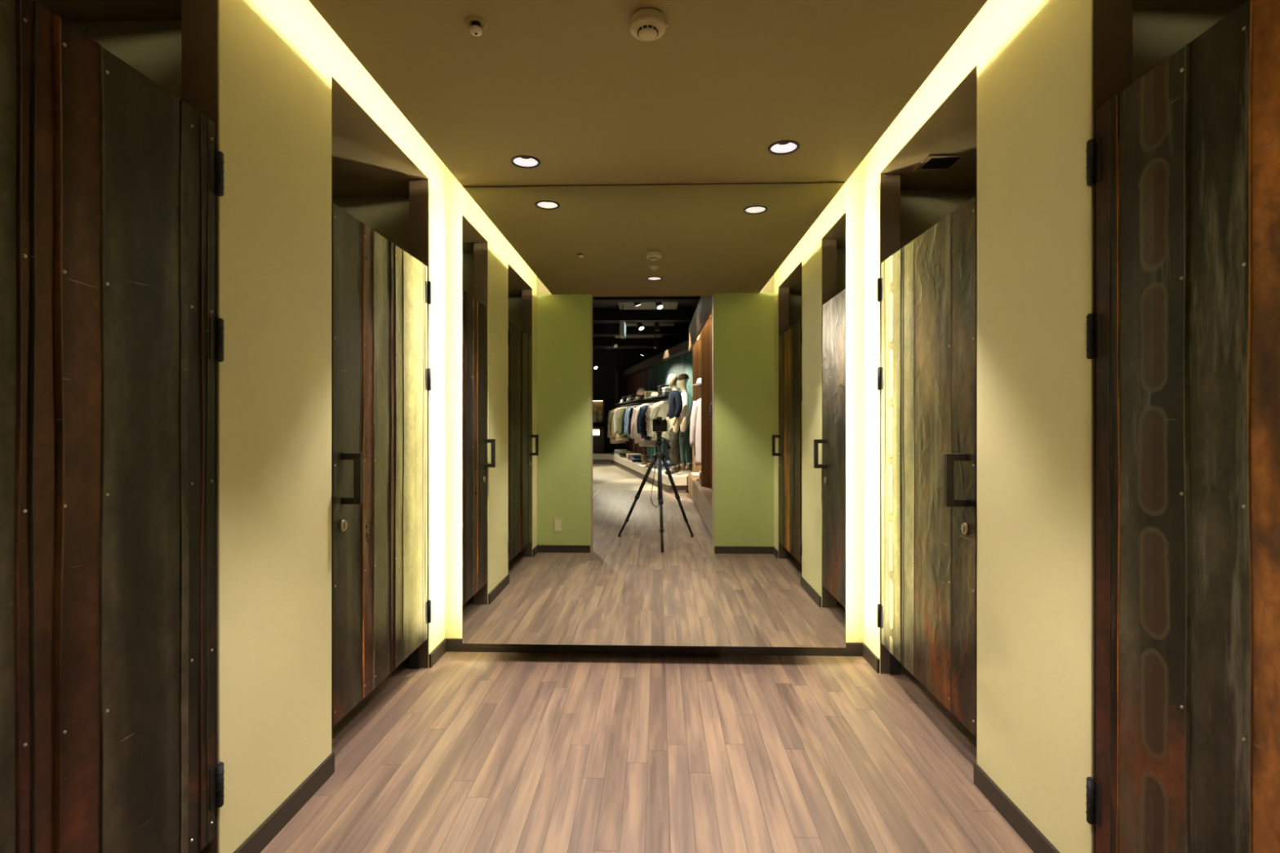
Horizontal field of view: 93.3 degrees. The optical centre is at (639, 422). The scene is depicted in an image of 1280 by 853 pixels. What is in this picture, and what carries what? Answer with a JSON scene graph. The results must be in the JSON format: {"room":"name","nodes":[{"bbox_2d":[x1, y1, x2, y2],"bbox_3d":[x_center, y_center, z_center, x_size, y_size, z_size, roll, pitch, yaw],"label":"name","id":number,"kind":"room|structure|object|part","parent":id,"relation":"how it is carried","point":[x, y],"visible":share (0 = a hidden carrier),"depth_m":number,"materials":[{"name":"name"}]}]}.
{"room":"clothing store","nodes":[
{"label":"clothing store","id":0,"kind":"room"},
{"bbox_2d":[33,0,408,196],"bbox_3d":[-1.737,-1.217,1.825,1.158,0.050,2.865,0,0,2],"label":"ceiling","id":1,"kind":"structure","parent":0,"point":[359,168],"depth_m":2.56,"materials":[{"name":"beige paint"}]},
{"bbox_2d":[67,20,408,253],"bbox_3d":[-1.767,0.004,1.826,1.218,2.392,2.865,0,0,2],"label":"wall","id":2,"kind":"structure","parent":0,"point":[153,48],"depth_m":1.80,"materials":[{"name":"paint"}]},
{"bbox_2d":[217,0,444,852],"bbox_3d":[-1.112,-0.120,1.826,0.092,2.640,2.705,0,0,2],"label":"wall","id":3,"kind":"structure","parent":0,"point":[277,60],"depth_m":1.80,"materials":[{"name":"beige paint"}]},
{"bbox_2d":[0,0,224,852],"bbox_3d":[-1.102,0.004,1.107,0.163,2.392,0.888,0,0,2],"label":"door","id":4,"kind":"structure","parent":3,"relation":"in","point":[112,335],"depth_m":1.23,"materials":[{"name":"brown wood"}]},
{"bbox_2d":[232,639,446,852],"bbox_3d":[-1.061,1.167,1.820,0.011,0.066,2.694,0,0,2],"label":"baseboard","id":5,"kind":"structure","parent":3,"relation":"attached to","point":[266,832],"depth_m":1.84,"materials":[{"name":"brown wood"}]},
{"bbox_2d":[331,75,431,726],"bbox_3d":[-1.060,0.004,2.519,0.163,2.392,0.888,0,0,2],"label":"door","id":6,"kind":"structure","parent":3,"relation":"in","point":[381,295],"depth_m":2.42,"materials":[{"name":"brown wood"}]},
{"bbox_3d":[-1.024,0.199,2.152,0.070,0.182,0.024,0,0,2],"label":"handle","id":7,"kind":"part","parent":6,"relation":"part of","materials":[{"name":"brown metal"}]},
{"bbox_2d":[260,651,1034,852],"bbox_3d":[-1.519,1.230,-0.608,9.000,0.060,8.005,0,0,2],"label":"floor","id":8,"kind":"structure","parent":0,"point":[467,752],"depth_m":2.11,"materials":[{"name":"brown wood"}]},
{"bbox_2d":[308,0,987,186],"bbox_3d":[0.022,-1.187,1.670,1.905,0.006,2.700,0,0,2],"label":"ceiling","id":9,"kind":"structure","parent":0,"point":[566,85],"depth_m":2.09,"materials":[{"name":"beige paint"}]},
{"bbox_2d":[464,16,488,36],"bbox_3d":[-0.487,-1.168,1.795,0.068,0.031,0.068,0,0,2],"label":"sprinkler","id":10,"kind":"object","parent":9,"relation":"attached to","point":[475,28],"visible":1,"depth_m":1.78,"materials":[{"name":"beige paint"}]},
{"bbox_2d":[510,155,540,168],"bbox_3d":[-0.519,-1.211,2.745,0.135,0.066,0.135,0,0,2],"label":"recessed light","id":11,"kind":"object","parent":9,"relation":"in","point":[526,162],"visible":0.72,"depth_m":2.77,"materials":[{"name":"white"}]},
{"bbox_2d":[629,8,667,41],"bbox_3d":[0.026,-1.160,1.775,0.112,0.048,0.106,0,0,2],"label":"smoke detector","id":12,"kind":"object","parent":9,"relation":"attached to","point":[646,24],"visible":1,"depth_m":1.75,"materials":[{"name":"beige plastic"}]},
{"bbox_2d":[767,140,799,155],"bbox_3d":[0.619,-1.211,2.603,0.135,0.066,0.135,0,0,2],"label":"recessed light","id":13,"kind":"object","parent":9,"relation":"in","point":[783,147],"visible":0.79,"depth_m":2.63,"materials":[{"name":"white"}]},
{"bbox_2d":[444,160,863,642],"bbox_3d":[0.065,-0.120,3.184,2.180,2.640,0.080,0,0,2],"label":"wall","id":14,"kind":"structure","parent":0,"point":[855,184],"depth_m":3.12,"materials":[{"name":"white paint"}]},
{"bbox_2d":[462,182,845,647],"bbox_3d":[0.063,-0.038,3.072,1.903,2.291,0.144,0,0,2],"label":"mirror","id":15,"kind":"object","parent":14,"relation":"attached to","point":[654,375],"visible":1,"depth_m":3.00,"materials":[{"name":"clear glass"}]},
{"bbox_2d":[444,638,863,656],"bbox_3d":[0.064,1.167,3.139,2.180,0.066,0.011,0,0,2],"label":"baseboard","id":16,"kind":"structure","parent":14,"relation":"attached to","point":[851,649],"depth_m":3.13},
{"bbox_2d":[863,0,1093,852],"bbox_3d":[1.159,-0.120,1.759,0.092,2.640,2.705,0,0,2],"label":"wall","id":17,"kind":"structure","parent":0,"point":[1033,59],"depth_m":1.72,"materials":[{"name":"beige paint"}]},
{"bbox_2d":[876,64,977,736],"bbox_3d":[1.148,0.004,2.454,0.163,2.392,0.888,0,0,2],"label":"door","id":18,"kind":"structure","parent":17,"relation":"in","point":[926,287],"depth_m":2.36,"materials":[{"name":"wood"}]},
{"bbox_3d":[1.091,0.199,2.090,0.070,0.182,0.024,0,0,2],"label":"handle","id":19,"kind":"part","parent":18,"relation":"part of","materials":[{"name":"brown metal"}]},
{"bbox_2d":[862,643,1060,852],"bbox_3d":[1.107,1.167,1.755,0.011,0.066,2.694,0,0,2],"label":"baseboard","id":20,"kind":"structure","parent":17,"relation":"attached to","point":[1032,836],"depth_m":1.82,"materials":[{"name":"brown wood"}]},
{"bbox_2d":[1085,0,1279,852],"bbox_3d":[1.106,0.004,1.041,0.163,2.392,0.888,0,0,2],"label":"door","id":21,"kind":"structure","parent":17,"relation":"in","point":[1183,159],"depth_m":1.21,"materials":[{"name":"wood"}]},
{"bbox_2d":[900,0,1162,190],"bbox_3d":[1.783,-1.217,1.720,1.158,0.050,2.865,0,0,2],"label":"ceiling","id":22,"kind":"structure","parent":0,"point":[959,136],"depth_m":2.71,"materials":[{"name":"beige paint"}]},
{"bbox_2d":[913,154,968,171],"bbox_3d":[1.373,-1.188,2.765,0.170,0.008,0.160,0,0,2],"label":"ceiling vent","id":23,"kind":"object","parent":22,"relation":"in","point":[932,162],"visible":1,"depth_m":2.76,"materials":[{"name":"black metal"}]},
{"bbox_2d":[920,157,960,168],"bbox_3d":[1.373,-1.188,2.765,0.130,0.007,0.126,0,0,2],"label":"grille","id":24,"kind":"object","parent":23,"relation":"attached to","point":[930,162],"depth_m":2.76,"materials":[{"name":"black metal"}]},
{"bbox_2d":[900,0,1248,248],"bbox_3d":[1.813,0.004,1.719,1.218,2.392,2.865,0,0,2],"label":"wall","id":25,"kind":"structure","parent":0,"point":[1160,28],"depth_m":1.71,"materials":[{"name":"paint"}]}
]}

